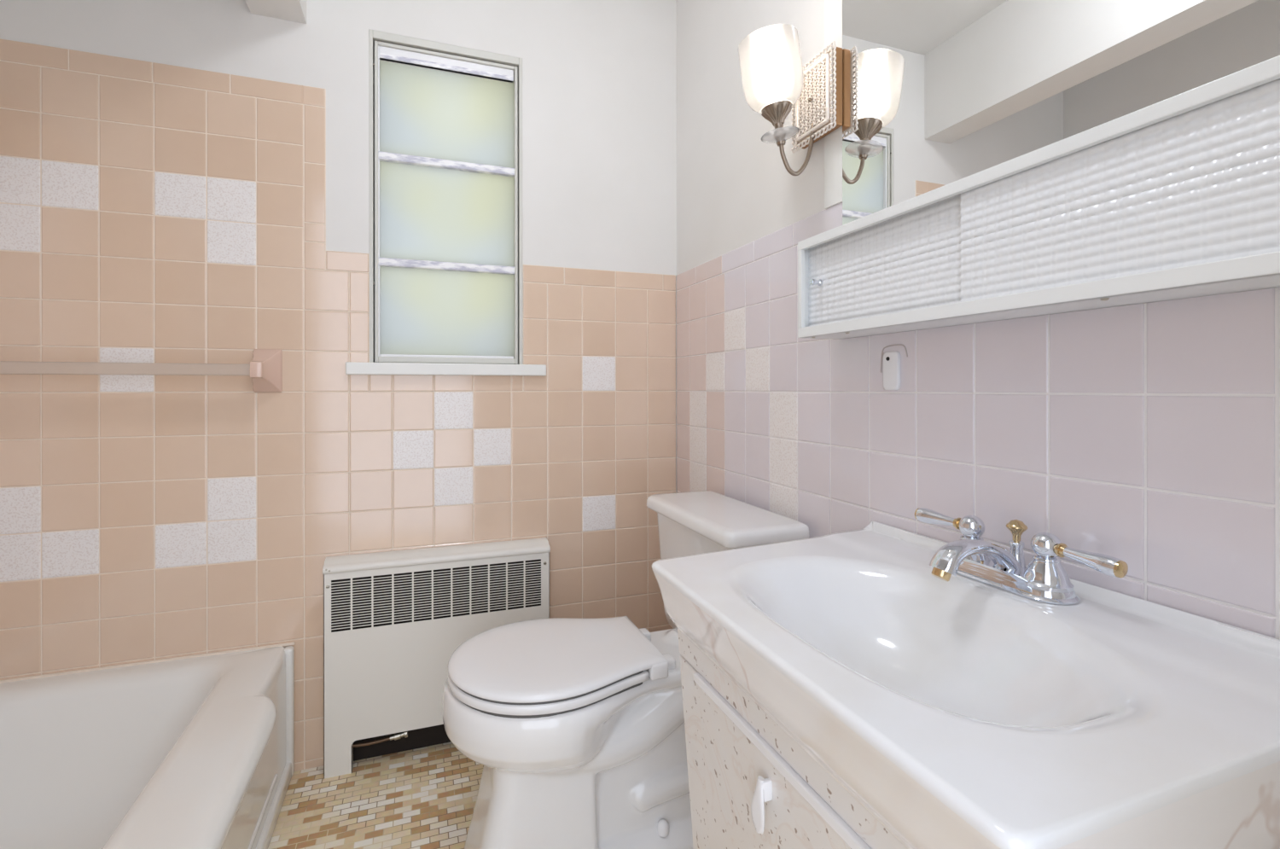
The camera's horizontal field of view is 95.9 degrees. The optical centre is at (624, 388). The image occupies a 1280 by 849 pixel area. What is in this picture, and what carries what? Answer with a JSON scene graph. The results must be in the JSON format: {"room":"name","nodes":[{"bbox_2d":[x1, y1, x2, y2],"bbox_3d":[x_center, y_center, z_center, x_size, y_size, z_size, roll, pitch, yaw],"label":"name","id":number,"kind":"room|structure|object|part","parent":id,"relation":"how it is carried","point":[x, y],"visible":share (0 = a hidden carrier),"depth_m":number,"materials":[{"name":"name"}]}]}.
{"room":"bathroom","nodes":[
{"label":"bathroom","id":0,"kind":"room"},
{"bbox_2d":[0,0,676,771],"bbox_3d":[-0.730,-0.143,1.641,2.046,2.390,0.160,0,0,-20],"label":"wall","id":1,"kind":"structure","parent":0,"point":[182,181],"depth_m":1.50,"materials":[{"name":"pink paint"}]},
{"bbox_2d":[0,349,282,392],"bbox_3d":[-1.213,-0.046,1.338,0.714,0.111,0.088,0,0,-20],"label":"towel bar","id":2,"kind":"object","parent":1,"relation":"attached to","point":[265,369],"visible":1,"depth_m":1.35,"materials":[{"name":"beige ceramic"}]},
{"bbox_2d":[244,0,306,23],"bbox_3d":[-0.598,-1.126,0.651,0.126,0.325,1.804,0,0,-20],"label":"trim","id":3,"kind":"structure","parent":1,"relation":"attached to","point":[292,10],"depth_m":1.47,"materials":[{"name":"white paint"}]},
{"bbox_2d":[345,29,546,376],"bbox_3d":[-0.510,-0.510,1.681,0.539,0.943,0.132,0,0,-20],"label":"window","id":4,"kind":"structure","parent":1,"relation":"in","point":[445,120],"depth_m":1.66,"materials":[{"name":"white glass"}]},
{"bbox_3d":[-0.501,-0.055,1.658,0.539,0.034,0.082,0,0,-20],"label":"sill","id":5,"kind":"part","parent":4,"relation":"part of","materials":[{"name":"white paint"}]},
{"bbox_3d":[-0.511,-0.514,1.671,0.391,0.882,0.051,0,0,-20],"label":"sash","id":6,"kind":"part","parent":4,"relation":"part of","materials":[{"name":"white glass"}]},
{"bbox_3d":[-0.509,-0.780,1.669,0.376,0.278,0.004,0,0,-20],"label":"pane","id":7,"kind":"part","parent":4,"relation":"part of","materials":[{"name":"white glass"}]},
{"bbox_3d":[-0.509,-0.499,1.669,0.376,0.301,0.004,0,0,-20],"label":"pane","id":8,"kind":"part","parent":4,"relation":"part of","materials":[{"name":"white glass"}]},
{"bbox_3d":[-0.508,-0.224,1.669,0.376,0.264,0.004,0,0,-20],"label":"pane","id":9,"kind":"part","parent":4,"relation":"part of","materials":[{"name":"white glass"}]},
{"bbox_2d":[267,741,483,848],"bbox_3d":[-0.294,1.027,0.416,2.046,0.050,2.760,0,0,-20],"label":"floor","id":10,"kind":"structure","parent":0,"point":[421,798],"depth_m":1.39,"materials":[{"name":"tile"}]},
{"bbox_2d":[0,641,294,848],"bbox_3d":[-0.946,0.832,0.671,0.771,0.341,1.524,0,0,-20],"label":"bathtub","id":11,"kind":"object","parent":10,"relation":"on","point":[196,751],"visible":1,"depth_m":1.25,"materials":[{"name":"white ceramic"}]},
{"bbox_2d":[322,537,550,779],"bbox_3d":[-0.505,0.724,1.603,0.591,0.556,0.060,0,0,-20],"label":"radiator cover","id":12,"kind":"object","parent":10,"relation":"on","point":[394,622],"visible":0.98,"depth_m":1.56,"materials":[{"name":"beige metal"}]},
{"bbox_2d":[442,490,809,848],"bbox_3d":[-0.031,0.643,1.292,0.724,0.716,0.464,0,0,-20],"label":"toilet","id":13,"kind":"object","parent":10,"relation":"on","point":[575,727],"visible":0.76,"depth_m":1.18,"materials":[{"name":"white ceramic"}]},
{"bbox_3d":[-0.177,0.591,1.241,0.390,0.018,0.366,0,0,-20],"label":"seat","id":14,"kind":"part","parent":13,"relation":"part of","materials":[{"name":"white plastic"}]},
{"bbox_3d":[-0.156,0.580,1.248,0.435,0.043,0.366,0,0,-20],"label":"seat lid","id":15,"kind":"part","parent":13,"relation":"part of","materials":[{"name":"white plastic"}]},
{"bbox_3d":[-0.036,0.795,1.291,0.714,0.412,0.375,0,0,-20],"label":"bowl","id":16,"kind":"part","parent":13,"relation":"part of","materials":[{"name":"white ceramic"}]},
{"bbox_3d":[0.222,0.464,1.382,0.170,0.303,0.428,0,0,-20],"label":"tank","id":17,"kind":"part","parent":13,"relation":"part of","materials":[{"name":"white ceramic"}]},
{"bbox_3d":[0.216,0.301,1.380,0.198,0.032,0.464,0,0,-20],"label":"tank lid","id":18,"kind":"part","parent":13,"relation":"part of","materials":[{"name":"white ceramic"}]},
{"bbox_2d":[677,628,907,848],"bbox_3d":[0.358,0.677,0.674,0.432,0.646,0.534,0,0,-20],"label":"vanity cabinet","id":19,"kind":"object","parent":10,"relation":"on","point":[752,786],"visible":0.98,"depth_m":0.68,"materials":[{"name":"laminate"}]},
{"bbox_3d":[0.152,0.457,0.634,0.020,0.054,0.026,0,0,-20],"label":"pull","id":20,"kind":"part","parent":19,"relation":"part of","materials":[{"name":"white plastic"}]},
{"bbox_3d":[0.199,0.659,0.589,0.045,0.504,0.460,0,0,-20],"label":"door","id":21,"kind":"part","parent":19,"relation":"part of","materials":[{"name":"laminate"}]},
{"bbox_2d":[651,521,1279,848],"bbox_3d":[0.337,0.303,0.690,0.466,0.121,0.613,0,0,-20],"label":"washbasin","id":22,"kind":"object","parent":19,"relation":"in","point":[962,712],"visible":1,"depth_m":0.53,"materials":[{"name":"white ceramic"}]},
{"bbox_2d":[914,507,1128,605],"bbox_3d":[0.458,0.213,0.741,0.157,0.080,0.274,0,0,-20],"label":"faucet","id":23,"kind":"object","parent":22,"relation":"on","point":[1044,579],"visible":1,"depth_m":0.71,"materials":[{"name":"silver metal"}]},
{"bbox_3d":[0.460,0.191,0.852,0.022,0.022,0.059,0,0,-20],"label":"lever","id":24,"kind":"part","parent":23,"relation":"part of","materials":[{"name":"silver metal"}]},
{"bbox_3d":[0.450,0.219,0.739,0.139,0.054,0.033,0,0,-20],"label":"spout","id":25,"kind":"part","parent":23,"relation":"part of","materials":[{"name":"silver metal"}]},
{"bbox_3d":[0.484,0.222,0.805,0.053,0.038,0.053,0,0,-20],"label":"handle","id":26,"kind":"part","parent":23,"relation":"part of","materials":[{"name":"silver metal"}]},
{"bbox_3d":[0.518,0.187,0.763,0.024,0.028,0.024,0,0,-20],"label":"knob","id":27,"kind":"part","parent":23,"relation":"part of","materials":[{"name":"gold metal"}]},
{"bbox_3d":[0.518,0.222,0.763,0.021,0.043,0.021,0,0,-20],"label":"lift rod","id":28,"kind":"part","parent":23,"relation":"part of","materials":[{"name":"silver metal"}]},
{"bbox_3d":[0.501,0.243,0.757,0.065,0.020,0.167,0,0,-20],"label":"plate","id":29,"kind":"part","parent":23,"relation":"part of","materials":[{"name":"silver metal"}]},
{"bbox_3d":[0.518,0.222,0.709,0.053,0.038,0.053,0,0,-20],"label":"handle","id":30,"kind":"part","parent":23,"relation":"part of","materials":[{"name":"silver metal"}]},
{"bbox_3d":[0.532,0.197,0.658,0.022,0.022,0.059,0,0,-20],"label":"lever","id":31,"kind":"part","parent":23,"relation":"part of","materials":[{"name":"silver metal"}]},
{"bbox_2d":[676,0,1279,639],"bbox_3d":[0.657,-0.145,0.671,0.120,2.390,2.604,0,0,-20],"label":"wall","id":32,"kind":"structure","parent":0,"point":[1146,436],"depth_m":0.91,"materials":[{"name":"pink tile"}]},
{"bbox_2d":[738,23,842,175],"bbox_3d":[0.317,-0.561,1.150,0.190,0.266,0.139,0,0,-20],"label":"wall sconce","id":33,"kind":"object","parent":32,"relation":"attached to","point":[774,78],"visible":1,"depth_m":1.12,"materials":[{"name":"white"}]},
{"bbox_3d":[0.287,-0.624,1.140,0.128,0.140,0.117,0,0,-20],"label":"lamp shade","id":34,"kind":"part","parent":33,"relation":"part of","materials":[{"name":"white glass"}]},
{"bbox_3d":[0.347,-0.483,1.161,0.085,0.112,0.008,0,0,-20],"label":"arm","id":35,"kind":"part","parent":33,"relation":"part of","materials":[{"name":"grey metal"}]},
{"bbox_2d":[824,0,842,209],"bbox_3d":[0.421,-0.709,1.158,0.008,0.681,0.056,0,0,-20],"label":"trim","id":36,"kind":"structure","parent":32,"relation":"attached to","point":[833,8],"depth_m":1.16,"materials":[{"name":"white paint"}]},
{"bbox_2d":[879,343,907,389],"bbox_3d":[0.469,-0.038,1.012,0.009,0.080,0.062,0,0,-20],"label":"wall hook","id":37,"kind":"object","parent":32,"relation":"attached to","point":[890,361],"visible":1,"depth_m":1.01,"materials":[{"name":"white plastic"}]},
{"bbox_3d":[0.468,-0.031,1.014,0.007,0.068,0.035,0,0,-20],"label":"plate","id":38,"kind":"part","parent":37,"relation":"part of","materials":[{"name":"white plastic"}]},
{"bbox_2d":[797,55,1279,339],"bbox_3d":[0.520,-0.189,0.728,0.100,0.186,0.843,0,0,-20],"label":"medicine cabinet","id":39,"kind":"object","parent":32,"relation":"attached to","point":[1177,197],"visible":1,"depth_m":0.64,"materials":[{"name":"white metal"}]},
{"bbox_3d":[0.356,-0.198,1.074,0.022,0.013,0.013,0,0,-20],"label":"knob","id":40,"kind":"part","parent":39,"relation":"part of","materials":[{"name":"silver metal"}]},
{"bbox_3d":[0.426,-0.192,0.916,0.006,0.160,0.420,0,0,-20],"label":"sliding door","id":41,"kind":"part","parent":39,"relation":"part of","materials":[{"name":"white plastic"}]},
{"bbox_3d":[0.543,-0.192,0.555,0.006,0.160,0.495,0,0,-20],"label":"sliding door","id":42,"kind":"part","parent":39,"relation":"part of","materials":[{"name":"white plastic"}]},
{"bbox_2d":[842,0,1279,225],"bbox_3d":[0.594,-0.675,0.658,0.005,0.748,1.001,0,0,-20],"label":"wall mirror","id":43,"kind":"object","parent":32,"relation":"attached to","point":[936,94],"visible":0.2,"depth_m":0.82,"materials":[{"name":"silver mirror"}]}
]}

